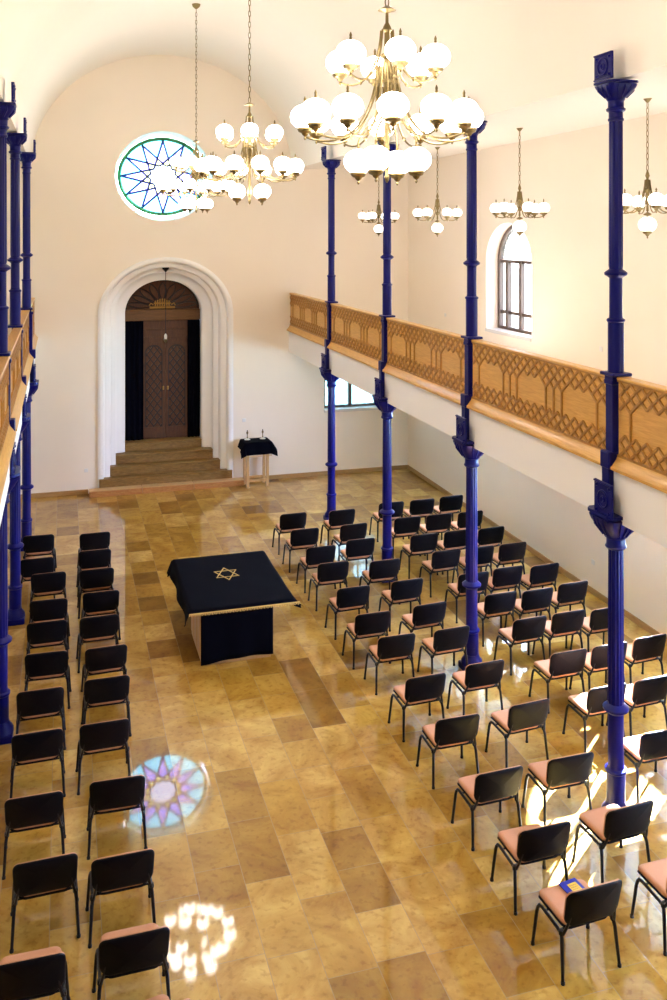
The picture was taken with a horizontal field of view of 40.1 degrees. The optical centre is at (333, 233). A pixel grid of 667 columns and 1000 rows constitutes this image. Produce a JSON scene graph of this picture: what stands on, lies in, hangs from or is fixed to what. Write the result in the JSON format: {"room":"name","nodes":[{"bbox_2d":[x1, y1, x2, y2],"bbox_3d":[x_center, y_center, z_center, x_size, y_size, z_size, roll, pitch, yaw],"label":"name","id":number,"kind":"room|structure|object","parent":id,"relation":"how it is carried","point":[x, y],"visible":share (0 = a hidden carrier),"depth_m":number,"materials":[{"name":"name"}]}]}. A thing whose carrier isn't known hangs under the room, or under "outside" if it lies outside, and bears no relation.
{"room":"house of worship","nodes":[
{"label":"house of worship","id":0,"kind":"room"},
{"bbox_2d":[0,359,34,524],"bbox_3d":[-5.008,2.780,8.606,3.455,0.620,27.350,0,0,-17],"label":"balcony slab","id":1,"kind":"object","parent":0,"point":[6,486],"visible":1,"depth_m":11.15,"materials":[{"name":"white paint"}]},
{"bbox_2d":[0,356,15,502],"bbox_3d":[-3.620,2.034,9.863,0.220,0.992,3.470,0,0,-17],"label":"balustrade","id":2,"kind":"object","parent":1,"relation":"on","point":[7,434],"visible":1,"depth_m":10.43,"materials":[{"name":"brown wood"}]},
{"bbox_2d":[8,328,26,430],"bbox_3d":[-4.658,2.034,13.362,0.220,0.992,3.470,0,0,-17],"label":"balustrade","id":3,"kind":"object","parent":1,"relation":"on","point":[18,388],"visible":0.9,"depth_m":13.36,"materials":[{"name":"brown wood"}]},
{"bbox_2d":[7,55,407,494],"bbox_3d":[-4.276,0.650,23.322,13.030,11.700,0.450,0,0,-17],"label":"wall","id":4,"kind":"structure","parent":0,"point":[85,233],"depth_m":23.40,"materials":[{"name":"beige paint"}]},
{"bbox_2d":[117,137,207,215],"bbox_3d":[-4.363,-1.465,23.406,2.282,2.022,0.092,0,0,-17],"label":"window","id":5,"kind":"structure","parent":4,"relation":"in","point":[140,169],"depth_m":23.32,"materials":[{"name":"green"}]},
{"bbox_2d":[98,257,232,487],"bbox_3d":[-4.359,3.491,23.603,3.380,5.817,1.185,0,0,-17],"label":"arch","id":6,"kind":"object","parent":4,"relation":"attached to","point":[214,299],"visible":0.97,"depth_m":23.49,"materials":[{"name":"white paint"}]},
{"bbox_2d":[9,465,406,498],"bbox_3d":[-4.223,6.345,23.090,13.000,0.110,0.025,0,0,-17],"label":"baseboard","id":7,"kind":"structure","parent":4,"relation":"attached to","point":[372,469],"depth_m":24.03,"materials":[{"name":"brown wood"}]},
{"bbox_2d":[324,378,378,412],"bbox_3d":[0.475,4.020,24.659,1.600,1.440,0.370,0,0,-17],"label":"window","id":8,"kind":"structure","parent":4,"relation":"in","point":[348,397],"depth_m":24.74,"materials":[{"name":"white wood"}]},
{"bbox_2d":[0,469,666,999],"bbox_3d":[-0.436,6.500,10.380,14.030,0.200,28.950,0,0,-17],"label":"floor","id":9,"kind":"structure","parent":0,"point":[302,848],"depth_m":10.39,"materials":[{"name":"stone"}]},
{"bbox_2d":[0,82,20,744],"bbox_3d":[-4.215,2.250,11.587,0.470,8.300,0.475,0,0,-17],"label":"post","id":10,"kind":"object","parent":9,"relation":"on","point":[7,109],"visible":0.9,"depth_m":11.53,"materials":[{"name":"blue metal"}]},
{"bbox_2d":[7,117,30,625],"bbox_3d":[-5.249,2.250,15.088,0.470,8.300,0.475,0,0,-17],"label":"post","id":11,"kind":"object","parent":9,"relation":"on","point":[16,613],"visible":0.74,"depth_m":15.02,"materials":[{"name":"blue metal"}]},
{"bbox_2d":[20,140,38,550],"bbox_3d":[-6.239,2.250,18.601,0.470,8.300,0.475,0,0,-17],"label":"post","id":12,"kind":"object","parent":9,"relation":"on","point":[27,158],"visible":0.82,"depth_m":18.54,"materials":[{"name":"metal"}]},
{"bbox_2d":[2,790,65,879],"bbox_3d":[-3.055,5.988,9.357,0.624,0.825,0.604,0,0,-17],"label":"chair","id":13,"kind":"object","parent":9,"relation":"on","point":[36,811],"visible":0.97,"depth_m":9.10,"materials":[{"name":"black metal"}]},
{"bbox_2d":[0,946,69,999],"bbox_3d":[-2.425,5.988,7.301,0.624,0.825,0.604,0,0,-16],"label":"chair","id":14,"kind":"object","parent":9,"relation":"on","point":[35,974],"visible":1,"depth_m":7.06,"materials":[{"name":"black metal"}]},
{"bbox_2d":[10,728,65,797],"bbox_3d":[-3.399,5.988,10.517,0.624,0.825,0.604,0,0,-18],"label":"chair","id":15,"kind":"object","parent":9,"relation":"on","point":[44,745],"visible":0.97,"depth_m":10.27,"materials":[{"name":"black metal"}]},
{"bbox_2d":[21,557,54,598],"bbox_3d":[-5.176,5.988,16.008,0.624,0.825,0.604,0,0,-16],"label":"chair","id":16,"kind":"object","parent":9,"relation":"on","point":[29,567],"visible":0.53,"depth_m":15.74,"materials":[{"name":"black metal"}]},
{"bbox_2d":[23,534,56,571],"bbox_3d":[-5.535,5.988,17.216,0.624,0.825,0.604,0,0,-15],"label":"chair","id":17,"kind":"object","parent":9,"relation":"on","point":[34,545],"visible":0.95,"depth_m":16.97,"materials":[{"name":"black metal"}]},
{"bbox_2d":[16,686,65,749],"bbox_3d":[-3.672,5.988,11.468,0.624,0.825,0.604,0,0,-17],"label":"chair","id":18,"kind":"object","parent":9,"relation":"on","point":[46,702],"visible":0.94,"depth_m":11.22,"materials":[{"name":"black metal"}]},
{"bbox_2d":[9,852,80,953],"bbox_3d":[-2.656,5.988,8.432,0.624,0.825,0.604,0,0,-18],"label":"chair","id":19,"kind":"object","parent":9,"relation":"on","point":[54,874],"visible":1,"depth_m":8.18,"materials":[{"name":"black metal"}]},
{"bbox_2d":[25,619,68,678],"bbox_3d":[-4.205,5.988,13.438,0.624,0.825,0.604,0,0,-16],"label":"chair","id":20,"kind":"object","parent":9,"relation":"on","point":[54,632],"visible":0.89,"depth_m":13.19,"materials":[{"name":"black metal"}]},
{"bbox_2d":[24,650,71,708],"bbox_3d":[-3.897,5.988,12.466,0.624,0.825,0.604,0,0,-15],"label":"chair","id":21,"kind":"object","parent":9,"relation":"on","point":[53,664],"visible":0.96,"depth_m":12.22,"materials":[{"name":"black metal"}]},
{"bbox_2d":[29,571,66,622],"bbox_3d":[-4.775,5.988,15.324,0.624,0.825,0.604,0,0,-18],"label":"chair","id":22,"kind":"object","parent":9,"relation":"on","point":[52,583],"visible":0.93,"depth_m":15.08,"materials":[{"name":"black fabric"}]},
{"bbox_2d":[29,598,69,653],"bbox_3d":[-4.420,5.988,14.230,0.624,0.825,0.604,0,0,-15],"label":"chair","id":23,"kind":"object","parent":9,"relation":"on","point":[48,609],"visible":0.77,"depth_m":13.97,"materials":[{"name":"black metal"}]},
{"bbox_2d":[76,549,110,596],"bbox_3d":[-4.290,5.988,16.417,0.624,0.825,0.604,0,0,-17],"label":"chair","id":24,"kind":"object","parent":9,"relation":"on","point":[100,558],"visible":0.79,"depth_m":16.16,"materials":[{"name":"black metal"}]},
{"bbox_2d":[77,531,110,567],"bbox_3d":[-4.537,5.988,17.356,0.624,0.825,0.604,0,0,-17],"label":"chair","id":25,"kind":"object","parent":9,"relation":"on","point":[96,540],"visible":0.66,"depth_m":17.10,"materials":[{"name":"black metal"}]},
{"bbox_2d":[77,567,113,618],"bbox_3d":[-4.020,5.988,15.506,0.624,0.825,0.604,0,0,-17],"label":"chair","id":26,"kind":"object","parent":9,"relation":"on","point":[100,579],"visible":0.94,"depth_m":15.26,"materials":[{"name":"black fabric"}]},
{"bbox_2d":[76,614,118,672],"bbox_3d":[-3.503,5.988,13.626,0.624,0.825,0.604,0,0,-18],"label":"chair","id":27,"kind":"object","parent":9,"relation":"on","point":[102,627],"visible":0.94,"depth_m":13.38,"materials":[{"name":"black metal"}]},
{"bbox_2d":[81,590,120,644],"bbox_3d":[-3.704,5.988,14.546,0.624,0.825,0.604,0,0,-16],"label":"chair","id":28,"kind":"object","parent":9,"relation":"on","point":[97,603],"visible":0.87,"depth_m":14.30,"materials":[{"name":"black metal"}]},
{"bbox_2d":[75,718,130,794],"bbox_3d":[-2.695,5.988,10.726,0.624,0.825,0.604,0,0,-17],"label":"chair","id":29,"kind":"object","parent":9,"relation":"on","point":[112,735],"visible":0.98,"depth_m":10.48,"materials":[{"name":"black metal"}]},
{"bbox_2d":[80,644,128,698],"bbox_3d":[-3.156,5.988,12.633,0.624,0.825,0.604,0,0,-18],"label":"chair","id":30,"kind":"object","parent":9,"relation":"on","point":[113,658],"visible":0.92,"depth_m":12.39,"materials":[{"name":"black metal"}]},
{"bbox_2d":[81,675,131,736],"bbox_3d":[-2.924,5.988,11.774,0.624,0.825,0.604,0,0,-16],"label":"chair","id":31,"kind":"object","parent":9,"relation":"on","point":[113,690],"visible":0.99,"depth_m":11.53,"materials":[{"name":"black metal"}]},
{"bbox_2d":[86,774,147,859],"bbox_3d":[-2.282,5.988,9.638,0.624,0.825,0.604,0,0,-15],"label":"chair","id":32,"kind":"object","parent":9,"relation":"on","point":[122,793],"visible":1,"depth_m":9.38,"materials":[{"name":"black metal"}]},
{"bbox_2d":[85,848,155,948],"bbox_3d":[-1.971,5.988,8.489,0.624,0.825,0.604,0,0,-17],"label":"chair","id":33,"kind":"object","parent":9,"relation":"on","point":[133,869],"visible":0.98,"depth_m":8.24,"materials":[{"name":"black metal"}]},
{"bbox_2d":[92,923,170,999],"bbox_3d":[-1.664,5.988,7.558,0.624,0.825,0.604,0,0,-17],"label":"chair","id":34,"kind":"object","parent":9,"relation":"on","point":[127,951],"visible":1,"depth_m":7.32,"materials":[{"name":"black metal"}]},
{"bbox_2d":[99,436,232,487],"bbox_3d":[-4.348,5.888,23.564,3.310,1.024,1.245,0,0,-17],"label":"stair","id":35,"kind":"structure","parent":9,"relation":"on","point":[172,459],"depth_m":23.34,"materials":[{"name":"brown stone"}]},
{"bbox_2d":[125,280,199,438],"bbox_3d":[-4.516,3.280,24.132,1.970,4.200,0.200,0,0,-17],"label":"ark","id":36,"kind":"object","parent":35,"relation":"on","point":[164,364],"visible":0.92,"depth_m":24.10,"materials":[{"name":"brown wood"}]},
{"bbox_2d":[125,321,142,440],"bbox_3d":[-5.198,3.825,23.836,0.484,3.100,0.076,0,0,-17],"label":"curtain","id":37,"kind":"object","parent":36,"relation":"hanging from","point":[133,329],"visible":0.98,"depth_m":23.83,"materials":[{"name":"black fabric"}]},
{"bbox_2d":[187,320,199,436],"bbox_3d":[-3.710,3.825,24.278,0.329,3.100,0.076,0,0,-17],"label":"curtain","id":38,"kind":"object","parent":36,"relation":"hanging from","point":[193,326],"visible":1,"depth_m":24.27,"materials":[{"name":"black fabric"}]},
{"bbox_2d":[89,477,243,497],"bbox_3d":[-4.137,6.325,22.855,3.802,0.150,0.275,0,0,-17],"label":"step","id":39,"kind":"structure","parent":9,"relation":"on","point":[239,481],"depth_m":22.74,"materials":[{"name":"brown stone"}]},
{"bbox_2d":[191,614,270,664],"bbox_3d":[-1.670,5.979,14.749,1.550,0.842,2.210,0,0,-17],"label":"desk","id":40,"kind":"object","parent":9,"relation":"on","point":[195,621],"visible":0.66,"depth_m":13.78,"materials":[{"name":"brown wood"}]},
{"bbox_2d":[167,551,302,626],"bbox_3d":[-1.657,5.681,14.775,1.814,0.291,2.374,0,0,-17],"label":"tablecloth","id":41,"kind":"object","parent":40,"relation":"on","point":[205,585],"visible":1,"depth_m":14.51,"materials":[{"name":"black fabric"}]},
{"bbox_2d":[201,606,272,665],"bbox_3d":[-1.436,5.992,13.663,1.091,0.765,0.030,0,0,-17],"label":"cloth","id":42,"kind":"object","parent":40,"relation":"hanging from","point":[233,635],"visible":1,"depth_m":13.65,"materials":[{"name":"black fabric"}]},
{"bbox_2d":[243,454,268,487],"bbox_3d":[-1.976,5.832,23.322,0.660,1.135,0.500,0,0,-19],"label":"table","id":43,"kind":"object","parent":9,"relation":"on","point":[265,459],"visible":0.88,"depth_m":23.21,"materials":[{"name":"brown wood"}]},
{"bbox_2d":[238,437,277,458],"bbox_3d":[-1.954,5.432,23.259,0.953,0.359,0.661,0,0,-19],"label":"tablecloth","id":44,"kind":"object","parent":43,"relation":"on","point":[254,446],"visible":1,"depth_m":23.07,"materials":[{"name":"black fabric"}]},
{"bbox_2d":[272,512,306,554],"bbox_3d":[-0.880,5.988,18.545,0.624,0.825,0.604,0,0,-18],"label":"chair","id":45,"kind":"object","parent":9,"relation":"on","point":[289,522],"visible":0.84,"depth_m":18.29,"materials":[{"name":"black fabric"}]},
{"bbox_2d":[282,527,318,572],"bbox_3d":[-0.617,5.988,17.580,0.624,0.825,0.604,0,0,-18],"label":"chair","id":46,"kind":"object","parent":9,"relation":"on","point":[306,538],"visible":0.89,"depth_m":17.33,"materials":[{"name":"black fabric"}]},
{"bbox_2d":[296,545,335,592],"bbox_3d":[-0.305,5.988,16.598,0.624,0.825,0.604,0,0,-20],"label":"chair","id":47,"kind":"object","parent":9,"relation":"on","point":[315,556],"visible":0.85,"depth_m":16.34,"materials":[{"name":"black metal"}]},
{"bbox_2d":[308,561,348,610],"bbox_3d":[-0.074,5.988,15.811,0.624,0.825,0.604,0,0,-17],"label":"chair","id":48,"kind":"object","parent":9,"relation":"on","point":[330,573],"visible":0.94,"depth_m":15.57,"materials":[{"name":"black metal"}]},
{"bbox_2d":[319,146,340,519],"bbox_3d":[-0.046,2.230,20.439,0.470,8.340,0.475,0,0,-17],"label":"post","id":49,"kind":"object","parent":9,"relation":"on","point":[330,164],"visible":0.93,"depth_m":20.37,"materials":[{"name":"blue metal"}]},
{"bbox_2d":[324,585,369,639],"bbox_3d":[0.237,5.988,14.725,0.624,0.825,0.604,0,0,-19],"label":"chair","id":50,"kind":"object","parent":9,"relation":"on","point":[357,597],"visible":0.94,"depth_m":14.48,"materials":[{"name":"black metal"}]},
{"bbox_2d":[331,523,367,563],"bbox_3d":[0.308,5.988,17.865,0.624,0.825,0.604,0,0,-20],"label":"chair","id":51,"kind":"object","parent":9,"relation":"on","point":[358,530],"visible":0.78,"depth_m":17.61,"materials":[{"name":"black metal"}]},
{"bbox_2d":[337,538,374,583],"bbox_3d":[0.425,5.988,17.003,0.624,0.825,0.604,0,0,-18],"label":"chair","id":52,"kind":"object","parent":9,"relation":"on","point":[356,549],"visible":0.9,"depth_m":16.76,"materials":[{"name":"black metal"}]},
{"bbox_2d":[342,610,390,669],"bbox_3d":[0.506,5.988,13.741,0.624,0.825,0.604,0,0,-18],"label":"chair","id":53,"kind":"object","parent":9,"relation":"on","point":[374,624],"visible":0.95,"depth_m":13.49,"materials":[{"name":"black metal"}]},
{"bbox_2d":[359,558,399,608],"bbox_3d":[0.805,5.988,15.926,0.624,0.825,0.604,0,0,-18],"label":"chair","id":54,"kind":"object","parent":9,"relation":"on","point":[388,569],"visible":0.89,"depth_m":15.68,"materials":[{"name":"black metal"}]},
{"bbox_2d":[372,141,398,582],"bbox_3d":[0.992,2.230,16.940,0.470,8.340,0.475,0,0,-17],"label":"post","id":55,"kind":"object","parent":9,"relation":"on","point":[379,398],"visible":0.61,"depth_m":16.87,"materials":[{"name":"blue metal"}]},
{"bbox_2d":[364,633,414,694],"bbox_3d":[0.810,5.988,12.986,0.624,0.825,0.604,0,0,-17],"label":"chair","id":56,"kind":"object","parent":9,"relation":"on","point":[401,646],"visible":0.98,"depth_m":12.74,"materials":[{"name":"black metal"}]},
{"bbox_2d":[378,578,422,631],"bbox_3d":[1.113,5.988,15.026,0.624,0.825,0.604,0,0,-20],"label":"chair","id":57,"kind":"object","parent":9,"relation":"on","point":[409,590],"visible":0.93,"depth_m":14.78,"materials":[{"name":"black metal"}]},
{"bbox_2d":[392,516,420,558],"bbox_3d":[1.389,5.988,18.290,0.624,0.825,0.604,0,0,-18],"label":"chair","id":58,"kind":"object","parent":9,"relation":"on","point":[405,526],"visible":0.79,"depth_m":18.04,"materials":[{"name":"black metal"}]},
{"bbox_2d":[388,672,445,741],"bbox_3d":[1.092,5.988,11.818,0.624,0.825,0.604,0,0,-19],"label":"chair","id":59,"kind":"object","parent":9,"relation":"on","point":[427,688],"visible":0.99,"depth_m":11.58,"materials":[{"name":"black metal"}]},
{"bbox_2d":[399,533,438,578],"bbox_3d":[1.617,5.988,17.273,0.624,0.825,0.604,0,0,-18],"label":"chair","id":60,"kind":"object","parent":9,"relation":"on","point":[420,544],"visible":0.9,"depth_m":17.02,"materials":[{"name":"black metal"}]},
{"bbox_2d":[398,601,446,636],"bbox_3d":[1.373,5.988,14.071,0.624,0.825,0.604,0,0,-21],"label":"chair","id":61,"kind":"object","parent":9,"relation":"on","point":[429,615],"visible":0.87,"depth_m":13.84,"materials":[{"name":"black metal"}]},
{"bbox_2d":[416,513,451,555],"bbox_3d":[2.035,5.988,18.492,0.624,0.825,0.604,0,0,-18],"label":"chair","id":62,"kind":"object","parent":9,"relation":"on","point":[435,523],"visible":0.78,"depth_m":18.24,"materials":[{"name":"black fabric"}]},
{"bbox_2d":[419,548,460,597],"bbox_3d":[1.913,5.988,16.411,0.624,0.825,0.604,0,0,-20],"label":"chair","id":63,"kind":"object","parent":9,"relation":"on","point":[444,560],"visible":0.98,"depth_m":16.17,"materials":[{"name":"black fabric"}]},
{"bbox_2d":[417,625,469,673],"bbox_3d":[1.601,5.988,13.221,0.624,0.825,0.604,0,0,-19],"label":"chair","id":64,"kind":"object","parent":9,"relation":"on","point":[454,639],"visible":0.97,"depth_m":12.99,"materials":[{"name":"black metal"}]},
{"bbox_2d":[416,713,479,788],"bbox_3d":[1.368,5.988,10.836,0.624,0.825,0.604,0,0,-17],"label":"chair","id":65,"kind":"object","parent":9,"relation":"on","point":[456,731],"visible":0.98,"depth_m":10.59,"materials":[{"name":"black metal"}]},
{"bbox_2d":[445,571,488,623],"bbox_3d":[2.240,5.988,15.330,0.624,0.825,0.604,0,0,-18],"label":"chair","id":66,"kind":"object","parent":9,"relation":"on","point":[457,588],"visible":0.72,"depth_m":15.12,"materials":[{"name":"black metal"}]},
{"bbox_2d":[452,120,486,670],"bbox_3d":[2.031,2.230,13.440,0.470,8.340,0.475,0,0,-17],"label":"post","id":67,"kind":"object","parent":9,"relation":"on","point":[464,446],"visible":0.73,"depth_m":13.37,"materials":[{"name":"blue metal"}]},
{"bbox_2d":[446,659,503,714],"bbox_3d":[1.905,5.988,12.184,0.624,0.825,0.604,0,0,-19],"label":"chair","id":68,"kind":"object","parent":9,"relation":"on","point":[483,675],"visible":0.96,"depth_m":11.95,"materials":[{"name":"black metal"}]},
{"bbox_2d":[451,765,522,850],"bbox_3d":[1.656,5.988,9.784,0.624,0.825,0.604,0,0,-19],"label":"chair","id":69,"kind":"object","parent":9,"relation":"on","point":[500,785],"visible":0.98,"depth_m":9.54,"materials":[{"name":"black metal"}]},
{"bbox_2d":[477,591,516,646],"bbox_3d":[2.530,5.988,14.487,0.624,0.825,0.604,0,0,-19],"label":"chair","id":70,"kind":"object","parent":9,"relation":"on","point":[501,604],"visible":0.84,"depth_m":14.23,"materials":[{"name":"black metal"}]},
{"bbox_2d":[478,565,522,602],"bbox_3d":[2.856,5.988,15.596,0.624,0.825,0.604,0,0,-18],"label":"chair","id":71,"kind":"object","parent":9,"relation":"on","point":[502,578],"visible":0.77,"depth_m":15.35,"materials":[{"name":"black metal"}]},
{"bbox_2d":[485,541,526,573],"bbox_3d":[3.166,5.988,16.783,0.624,0.825,0.604,0,0,-19],"label":"chair","id":72,"kind":"object","parent":9,"relation":"on","point":[509,553],"visible":0.8,"depth_m":16.54,"materials":[{"name":"black metal"}]},
{"bbox_2d":[485,698,549,767],"bbox_3d":[2.257,5.988,11.162,0.624,0.825,0.604,0,0,-21],"label":"chair","id":73,"kind":"object","parent":9,"relation":"on","point":[523,717],"visible":0.97,"depth_m":10.94,"materials":[{"name":"black metal"}]},
{"bbox_2d":[493,615,546,675],"bbox_3d":[2.781,5.988,13.560,0.624,0.825,0.604,0,0,-20],"label":"chair","id":74,"kind":"object","parent":9,"relation":"on","point":[526,630],"visible":0.96,"depth_m":13.33,"materials":[{"name":"black metal"}]},
{"bbox_2d":[504,587,552,627],"bbox_3d":[3.138,5.988,14.637,0.624,0.825,0.604,0,0,-19],"label":"chair","id":75,"kind":"object","parent":9,"relation":"on","point":[535,600],"visible":0.87,"depth_m":14.39,"materials":[{"name":"black metal"}]},
{"bbox_2d":[490,820,570,915],"bbox_3d":[1.927,5.988,8.884,0.624,0.825,0.604,0,0,-17],"label":"chair","id":76,"kind":"object","parent":9,"relation":"on","point":[532,843],"visible":0.97,"depth_m":8.65,"materials":[{"name":"black metal"}]},
{"bbox_2d":[514,562,558,613],"bbox_3d":[3.492,5.988,15.712,0.624,0.825,0.604,0,0,-21],"label":"chair","id":77,"kind":"object","parent":9,"relation":"on","point":[542,575],"visible":0.9,"depth_m":15.47,"materials":[{"name":"black metal"}]},
{"bbox_2d":[521,751,593,824],"bbox_3d":[2.476,5.988,10.049,0.624,0.825,0.604,0,0,-17],"label":"chair","id":78,"kind":"object","parent":9,"relation":"on","point":[569,771],"visible":0.94,"depth_m":9.81,"materials":[{"name":"black metal"}]},
{"bbox_2d":[528,648,586,713],"bbox_3d":[3.079,5.988,12.502,0.624,0.825,0.604,0,0,-19],"label":"chair","id":79,"kind":"object","parent":9,"relation":"on","point":[565,664],"visible":0.97,"depth_m":12.27,"materials":[{"name":"black metal"}]},
{"bbox_2d":[532,609,584,658],"bbox_3d":[3.407,5.988,13.788,0.624,0.825,0.604,0,0,-19],"label":"chair","id":80,"kind":"object","parent":9,"relation":"on","point":[566,623],"visible":0.87,"depth_m":13.54,"materials":[{"name":"black metal"}]},
{"bbox_2d":[540,580,587,616],"bbox_3d":[3.766,5.988,14.917,0.624,0.825,0.604,0,0,-20],"label":"chair","id":81,"kind":"object","parent":9,"relation":"on","point":[572,593],"visible":0.81,"depth_m":14.67,"materials":[{"name":"black fabric"}]},
{"bbox_2d":[530,878,621,985],"bbox_3d":[2.160,5.988,8.088,0.624,0.825,0.604,0,0,-20],"label":"chair","id":82,"kind":"object","parent":9,"relation":"on","point":[587,905],"visible":0.98,"depth_m":7.86,"materials":[{"name":"black metal"}]},
{"bbox_2d":[570,608,607,652],"bbox_3d":[4.016,5.988,13.916,0.624,0.825,0.604,0,0,-18],"label":"chair","id":83,"kind":"object","parent":9,"relation":"on","point":[597,622],"visible":0.52,"depth_m":13.64,"materials":[{"name":"black metal"}]},
{"bbox_2d":[562,683,626,751],"bbox_3d":[3.313,5.988,11.559,0.624,0.825,0.604,0,0,-19],"label":"chair","id":84,"kind":"object","parent":9,"relation":"on","point":[589,703],"visible":0.59,"depth_m":11.31,"materials":[{"name":"black metal"}]},
{"bbox_2d":[569,642,627,690],"bbox_3d":[3.692,5.988,12.704,0.624,0.825,0.604,0,0,-18],"label":"chair","id":85,"kind":"object","parent":9,"relation":"on","point":[597,659],"visible":0.53,"depth_m":12.43,"materials":[{"name":"black metal"}]},
{"bbox_2d":[572,799,653,882],"bbox_3d":[2.820,5.988,9.191,0.624,0.825,0.604,0,0,-20],"label":"chair","id":86,"kind":"object","parent":9,"relation":"on","point":[612,823],"visible":0.96,"depth_m":8.97,"materials":[{"name":"black metal"}]},
{"bbox_2d":[588,50,638,806],"bbox_3d":[3.069,2.230,9.941,0.470,8.340,0.475,0,0,-17],"label":"post","id":87,"kind":"object","parent":9,"relation":"on","point":[615,91],"visible":0.91,"depth_m":9.88,"materials":[{"name":"blue metal"}]},
{"bbox_2d":[606,674,666,736],"bbox_3d":[3.936,5.988,11.765,0.624,0.825,0.604,0,0,-20],"label":"chair","id":88,"kind":"object","parent":9,"relation":"on","point":[643,693],"visible":0.83,"depth_m":11.51,"materials":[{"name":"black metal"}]},
{"bbox_2d":[624,729,666,802],"bbox_3d":[3.636,5.988,10.549,0.624,0.825,0.604,0,0,-17],"label":"chair","id":89,"kind":"object","parent":9,"relation":"on","point":[648,747],"visible":0.78,"depth_m":10.28,"materials":[{"name":"black metal"}]},
{"bbox_2d":[624,633,666,683],"bbox_3d":[4.319,5.988,12.953,0.624,0.825,0.604,0,0,-21],"label":"chair","id":90,"kind":"object","parent":9,"relation":"on","point":[649,648],"visible":0.86,"depth_m":12.70,"materials":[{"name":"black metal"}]},
{"bbox_2d":[630,858,666,955],"bbox_3d":[3.158,5.988,8.405,0.624,0.825,0.604,0,0,-18],"label":"chair","id":91,"kind":"object","parent":9,"relation":"on","point":[654,873],"visible":1,"depth_m":8.44,"materials":[{"name":"pink fabric"}]},
{"bbox_2d":[0,0,666,168],"bbox_3d":[-0.322,-3.225,9.996,13.830,3.090,27.950,0,0,-17],"label":"ceiling","id":92,"kind":"structure","parent":0,"point":[528,65],"depth_m":14.88,"materials":[{"name":"paint"}]},
{"bbox_2d":[156,3,234,212],"bbox_3d":[-2.700,-2.474,17.995,1.523,4.133,1.524,0,0,16],"label":"chandelier","id":93,"kind":"object","parent":92,"relation":"hanging from","point":[170,186],"visible":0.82,"depth_m":17.79,"materials":[{"name":"white glass"}]},
{"bbox_2d":[194,0,303,204],"bbox_3d":[-1.181,-2.501,12.876,1.555,4.078,1.566,0,0,-17],"label":"chandelier","id":94,"kind":"object","parent":92,"relation":"hanging from","point":[284,166],"visible":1,"depth_m":12.63,"materials":[{"name":"white glass"}]},
{"bbox_2d":[290,0,483,184],"bbox_3d":[0.434,-2.474,7.431,1.525,4.133,1.522,0,0,44],"label":"chandelier","id":95,"kind":"object","parent":92,"relation":"hanging from","point":[436,110],"visible":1,"depth_m":7.24,"materials":[{"name":"white glass"}]},
{"bbox_2d":[413,147,461,236],"bbox_3d":[2.145,-0.912,18.891,0.930,1.886,0.992,0,0,-17],"label":"chandelier","id":96,"kind":"object","parent":92,"relation":"hanging from","point":[427,212],"visible":0.98,"depth_m":18.81,"materials":[{"name":"white glass"}]},
{"bbox_2d":[490,128,549,237],"bbox_3d":[3.152,-0.912,15.497,0.936,1.886,0.990,0,0,-17],"label":"chandelier","id":97,"kind":"object","parent":92,"relation":"hanging from","point":[504,208],"visible":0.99,"depth_m":15.44,"materials":[{"name":"white glass"}]},
{"bbox_2d":[623,98,666,238],"bbox_3d":[4.156,-0.912,12.113,0.987,1.886,0.948,0,0,-17],"label":"chandelier","id":98,"kind":"object","parent":92,"relation":"hanging from","point":[647,224],"visible":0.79,"depth_m":12.07,"materials":[{"name":"white glass"}]},
{"bbox_2d":[408,112,666,633],"bbox_3d":[6.149,1.950,11.969,0.500,9.100,28.250,0,0,-17],"label":"wall","id":99,"kind":"structure","parent":0,"point":[569,246],"depth_m":17.47,"materials":[{"name":"beige paint"}]},
{"bbox_2d":[289,332,666,547],"bbox_3d":[4.366,2.780,11.387,3.450,0.620,27.350,0,0,-17],"label":"balcony slab","id":100,"kind":"object","parent":99,"relation":"attached to","point":[642,507],"visible":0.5,"depth_m":11.94,"materials":[{"name":"white paint"}]},
{"bbox_2d":[287,293,326,345],"bbox_3d":[-0.604,2.034,22.268,0.220,0.992,3.640,0,0,-17],"label":"balustrade","id":101,"kind":"object","parent":100,"relation":"on","point":[308,315],"visible":0.99,"depth_m":22.16,"materials":[{"name":"brown wood"}]},
{"bbox_2d":[327,303,381,369],"bbox_3d":[0.458,2.034,18.687,0.220,0.992,3.470,0,0,-17],"label":"balustrade","id":102,"kind":"object","parent":100,"relation":"on","point":[356,334],"visible":0.97,"depth_m":18.56,"materials":[{"name":"brown wood"}]},
{"bbox_2d":[382,317,464,404],"bbox_3d":[1.496,2.034,15.188,0.220,0.992,3.470,0,0,-17],"label":"balustrade","id":103,"kind":"object","parent":100,"relation":"on","point":[430,359],"visible":0.98,"depth_m":14.96,"materials":[{"name":"brown wood"}]},
{"bbox_2d":[466,339,605,464],"bbox_3d":[2.535,2.034,11.689,0.220,0.992,3.470,0,0,-17],"label":"balustrade","id":104,"kind":"object","parent":100,"relation":"on","point":[559,403],"visible":0.98,"depth_m":11.38,"materials":[{"name":"brown wood"}]},
{"bbox_2d":[611,377,666,493],"bbox_3d":[3.573,2.034,8.190,0.220,0.992,3.470,0,0,-17],"label":"balustrade","id":105,"kind":"object","parent":100,"relation":"on","point":[642,456],"visible":1,"depth_m":9.43,"materials":[{"name":"brown wood"}]},
{"bbox_2d":[485,225,531,340],"bbox_3d":[3.857,0.960,19.430,0.410,2.400,2.060,0,0,-17],"label":"window","id":106,"kind":"structure","parent":99,"relation":"in","point":[514,254],"depth_m":19.76,"materials":[{"name":"brown wood"}]},
{"bbox_2d":[407,465,666,644],"bbox_3d":[5.912,6.345,11.846,0.025,0.110,27.350,0,0,-17],"label":"baseboard","id":107,"kind":"structure","parent":99,"relation":"attached to","point":[652,631],"depth_m":17.67,"materials":[{"name":"brown wood"}]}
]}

